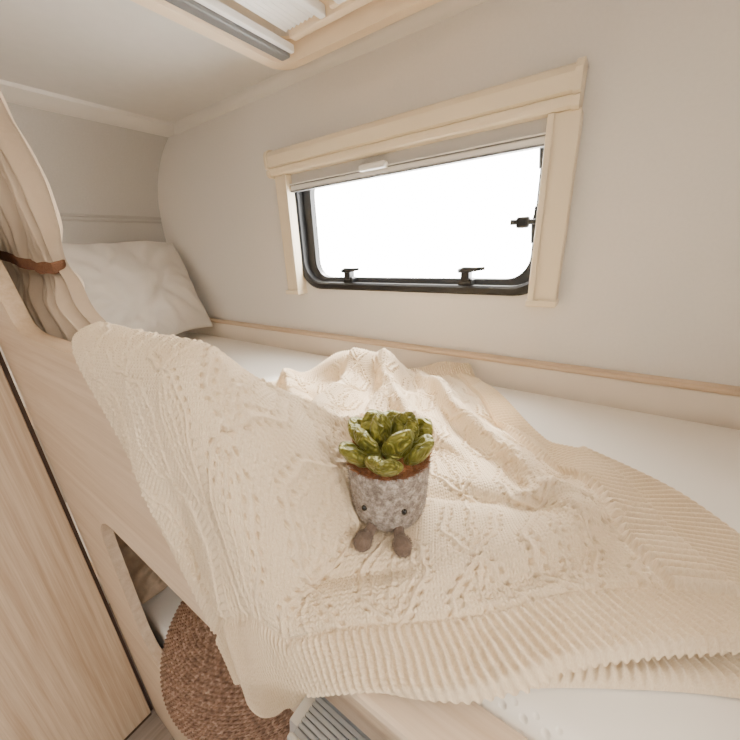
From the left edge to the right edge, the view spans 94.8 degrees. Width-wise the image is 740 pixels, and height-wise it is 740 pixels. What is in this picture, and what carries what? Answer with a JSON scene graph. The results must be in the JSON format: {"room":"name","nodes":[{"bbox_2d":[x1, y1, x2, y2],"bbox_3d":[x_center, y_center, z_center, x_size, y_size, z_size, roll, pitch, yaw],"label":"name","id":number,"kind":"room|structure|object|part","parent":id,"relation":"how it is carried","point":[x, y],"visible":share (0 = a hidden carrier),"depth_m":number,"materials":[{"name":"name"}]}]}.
{"room":"camper van interior","nodes":[
{"label":"camper van interior","id":0,"kind":"room"},
{"bbox_2d":[0,102,168,603],"bbox_3d":[-1.071,0.071,1.455,0.412,2.040,0.722,11,24,33],"label":"wall","id":1,"kind":"structure","parent":0,"point":[89,167],"depth_m":1.29,"materials":[{"name":"fabric"}]},
{"bbox_2d":[0,79,173,136],"bbox_3d":[-0.955,-0.804,1.023,0.094,0.026,0.718,11,24,33],"label":"trim","id":2,"kind":"structure","parent":1,"relation":"attached to","point":[14,93],"depth_m":1.06,"materials":[{"name":"beige wood"}]},
{"bbox_2d":[59,213,161,223],"bbox_3d":[-1.147,-0.567,1.260,0.010,0.026,0.721,11,24,33],"label":"trim","id":3,"kind":"structure","parent":1,"relation":"attached to","point":[61,214],"depth_m":1.38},
{"bbox_2d":[109,603,174,739],"bbox_3d":[-0.286,1.466,0.536,3.315,0.034,2.168,11,24,33],"label":"floor","id":4,"kind":"structure","parent":0,"point":[153,728],"depth_m":1.18,"materials":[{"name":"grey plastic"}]},
{"bbox_2d":[0,351,152,739],"bbox_3d":[-1.112,0.396,0.617,0.170,1.996,0.809,11,24,33],"label":"door","id":5,"kind":"structure","parent":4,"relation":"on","point":[68,671],"depth_m":0.91,"materials":[{"name":"brown wood"}]},
{"bbox_2d":[0,260,528,739],"bbox_3d":[-0.276,0.416,1.001,2.027,1.625,0.723,11,24,33],"label":"bunk bed","id":6,"kind":"object","parent":4,"relation":"on","point":[90,465],"visible":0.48,"depth_m":0.59,"materials":[{"name":"brown wood"}]},
{"bbox_2d":[65,502,182,648],"bbox_3d":[-0.252,0.677,1.113,2.018,0.148,0.676,11,24,33],"label":"mattress","id":7,"kind":"object","parent":6,"relation":"on","point":[159,611],"visible":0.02,"depth_m":0.96,"materials":[{"name":"white fabric"}]},
{"bbox_2d":[114,532,167,603],"bbox_3d":[-0.632,0.545,1.069,0.207,0.170,0.257,11,24,33],"label":"cushion","id":8,"kind":"object","parent":7,"relation":"on","point":[147,584],"visible":0.16,"depth_m":0.97,"materials":[{"name":"beige fabric"}]},
{"bbox_2d":[160,601,293,739],"bbox_3d":[-0.224,0.578,0.813,0.484,0.247,0.485,11,24,33],"label":"round rug","id":9,"kind":"object","parent":7,"relation":"on","point":[200,694],"visible":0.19,"depth_m":0.61,"materials":[{"name":"wicker"}]},
{"bbox_3d":[-0.216,0.571,0.569,1.409,1.620,0.021,11,24,33],"label":"panel","id":10,"kind":"part","parent":6,"relation":"part of","materials":[{"name":"brown wood"}]},
{"bbox_2d":[7,331,739,739],"bbox_3d":[-0.285,0.109,0.899,2.021,0.122,0.648,11,24,33],"label":"mattress","id":11,"kind":"object","parent":6,"relation":"on","point":[701,461],"visible":0.19,"depth_m":0.49,"materials":[{"name":"white fabric"}]},
{"bbox_2d":[62,241,213,334],"bbox_3d":[-0.901,-0.309,1.333,0.277,0.376,0.439,11,24,33],"label":"pillow","id":12,"kind":"object","parent":11,"relation":"on","point":[147,286],"visible":0.79,"depth_m":1.27,"materials":[{"name":"fabric"}]},
{"bbox_2d":[71,321,739,717],"bbox_3d":[0.094,0.106,0.565,1.018,0.433,0.712,11,24,33],"label":"knitted blanket","id":13,"kind":"object","parent":11,"relation":"on","point":[534,562],"visible":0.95,"depth_m":0.33,"materials":[{"name":"beige fabric"}]},
{"bbox_2d":[338,409,434,558],"bbox_3d":[0.021,0.115,0.393,0.109,0.132,0.131,1,20,11],"label":"plush toy","id":14,"kind":"object","parent":13,"relation":"on","point":[388,461],"visible":1,"depth_m":0.36,"materials":[{"name":"grey fabric"}]},
{"bbox_3d":[0.000,0.180,0.381,0.013,0.015,0.022,6,21,22],"label":"leg","id":15,"kind":"part","parent":14,"relation":"part of","materials":[{"name":"brown fabric"}]},
{"bbox_2d":[346,459,430,533],"bbox_3d":[0.022,0.135,0.406,0.100,0.084,0.102,11,24,33],"label":"pot","id":16,"kind":"object","parent":14,"relation":"attached to","point":[391,502],"depth_m":0.37,"materials":[{"name":"grey fabric"}]},
{"bbox_3d":[0.033,0.181,0.375,0.013,0.015,0.022,-3,20,-1],"label":"leg","id":17,"kind":"part","parent":14,"relation":"part of","materials":[{"name":"brown fabric"}]},
{"bbox_3d":[0.156,0.295,0.197,0.474,0.021,0.051,11,24,33],"label":"entry rail","id":18,"kind":"part","parent":6,"relation":"part of","materials":[{"name":"brown wood"}]},
{"bbox_2d":[287,695,370,739],"bbox_3d":[0.050,0.885,0.342,0.325,1.161,0.193,11,24,33],"label":"ladder","id":19,"kind":"object","parent":4,"relation":"on","point":[315,718],"visible":1,"depth_m":0.28,"materials":[{"name":"grey metal"}]},
{"bbox_2d":[0,0,288,122],"bbox_3d":[-0.374,-0.439,-0.146,3.315,0.026,2.168,11,24,33],"label":"ceiling","id":20,"kind":"structure","parent":0,"point":[125,55],"depth_m":0.83,"materials":[{"name":"white paint"}]},
{"bbox_2d":[0,90,105,341],"bbox_3d":[-0.656,-0.297,0.645,0.844,0.744,0.085,11,24,33],"label":"curtain","id":21,"kind":"object","parent":20,"relation":"hanging from","point":[31,227],"visible":0.49,"depth_m":0.62,"materials":[{"name":"fabric"}]},
{"bbox_2d":[0,251,65,273],"bbox_3d":[-0.773,-0.253,0.747,0.496,0.079,0.065,11,24,33],"label":"tieback","id":22,"kind":"object","parent":21,"relation":"attached to","point":[55,267],"visible":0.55,"depth_m":0.63,"materials":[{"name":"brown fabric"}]},
{"bbox_2d":[131,0,441,69],"bbox_3d":[-0.184,-0.717,0.478,0.574,0.200,0.650,11,24,33],"label":"roof hatch","id":23,"kind":"object","parent":20,"relation":"attached to","point":[316,28],"visible":1,"depth_m":0.69,"materials":[{"name":"plastic"}]},
{"bbox_2d":[234,0,325,31],"bbox_3d":[-0.262,-0.671,0.551,0.116,0.020,0.444,11,24,33],"label":"blind","id":24,"kind":"object","parent":23,"relation":"hanging from","point":[290,15],"depth_m":0.69,"materials":[{"name":"white fabric"}]},
{"bbox_3d":[-0.054,-0.746,0.669,0.306,0.060,0.034,11,24,33],"label":"latch plate","id":25,"kind":"part","parent":23,"relation":"part of","materials":[{"name":"plastic"}]},
{"bbox_3d":[-0.028,-0.720,0.624,0.151,0.047,0.022,11,24,33],"label":"handle","id":26,"kind":"part","parent":23,"relation":"part of","materials":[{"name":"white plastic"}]},
{"bbox_2d":[158,0,739,385],"bbox_3d":[-0.145,0.104,1.283,2.304,2.013,0.042,11,24,33],"label":"wall","id":27,"kind":"structure","parent":0,"point":[650,279],"depth_m":0.68,"materials":[{"name":"paper"}]},
{"bbox_2d":[173,0,487,134],"bbox_3d":[-0.022,-0.769,0.805,1.768,0.025,0.026,11,24,33],"label":"trim","id":28,"kind":"structure","parent":27,"relation":"attached to","point":[444,9],"depth_m":0.85,"materials":[{"name":"beige wood"}]},
{"bbox_2d":[295,148,543,295],"bbox_3d":[0.087,-0.404,0.901,0.767,0.382,0.060,11,24,33],"label":"window","id":29,"kind":"structure","parent":27,"relation":"in","point":[314,274],"depth_m":0.96,"materials":[{"name":"black rubber"}]},
{"bbox_3d":[-0.061,-0.300,1.022,0.066,0.015,0.016,11,24,33],"label":"latch lever","id":30,"kind":"part","parent":29,"relation":"part of","materials":[{"name":"black plastic"}]},
{"bbox_3d":[0.089,-0.405,0.903,0.767,0.382,0.054,11,24,33],"label":"rubber frame","id":31,"kind":"part","parent":29,"relation":"part of","materials":[{"name":"black rubber"}]},
{"bbox_2d":[263,56,587,307],"bbox_3d":[0.046,-0.401,0.879,0.830,0.427,0.057,11,24,33],"label":"window frame","id":32,"kind":"structure","parent":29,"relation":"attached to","point":[544,109],"depth_m":0.71,"materials":[{"name":"beige plastic"}]},
{"bbox_3d":[-0.256,-0.429,1.099,0.055,0.348,0.043,11,24,33],"label":"rail","id":33,"kind":"part","parent":32,"relation":"part of","materials":[{"name":"beige plastic"}]},
{"bbox_3d":[-0.249,-0.267,1.156,0.060,0.014,0.046,11,24,33],"label":"rail","id":34,"kind":"part","parent":32,"relation":"part of","materials":[{"name":"beige plastic"}]},
{"bbox_3d":[0.007,-0.513,0.857,0.081,0.016,0.020,11,24,33],"label":"pull handle","id":35,"kind":"part","parent":32,"relation":"part of","materials":[{"name":"white plastic"}]},
{"bbox_3d":[0.375,-0.147,0.742,0.060,0.014,0.046,11,24,33],"label":"rail","id":36,"kind":"part","parent":32,"relation":"part of","materials":[{"name":"beige plastic"}]},
{"bbox_3d":[0.369,-0.310,0.685,0.054,0.348,0.043,11,24,33],"label":"rail","id":37,"kind":"part","parent":32,"relation":"part of","materials":[{"name":"beige plastic"}]},
{"bbox_3d":[0.243,-0.242,0.821,0.066,0.015,0.016,11,24,33],"label":"latch lever","id":38,"kind":"part","parent":29,"relation":"part of","materials":[{"name":"black plastic"}]},
{"bbox_3d":[0.334,-0.319,0.735,0.056,0.024,0.023,11,24,33],"label":"stay knob","id":39,"kind":"part","parent":29,"relation":"part of","materials":[{"name":"black plastic"}]},
{"bbox_3d":[0.355,-0.314,0.736,0.009,0.075,0.019,16,27,42],"label":"stay arm","id":40,"kind":"part","parent":29,"relation":"part of","materials":[{"name":"black rubber"}]},
{"bbox_3d":[0.348,-0.450,0.687,0.009,0.075,0.019,16,27,42],"label":"stay arm","id":41,"kind":"part","parent":29,"relation":"part of","materials":[{"name":"black rubber"}]},
{"bbox_2d":[188,318,739,429],"bbox_3d":[-0.095,-0.021,1.148,2.019,0.194,0.031,11,24,33],"label":"trim","id":42,"kind":"structure","parent":27,"relation":"attached to","point":[715,404],"depth_m":0.77,"materials":[{"name":"laminate"}]}
]}

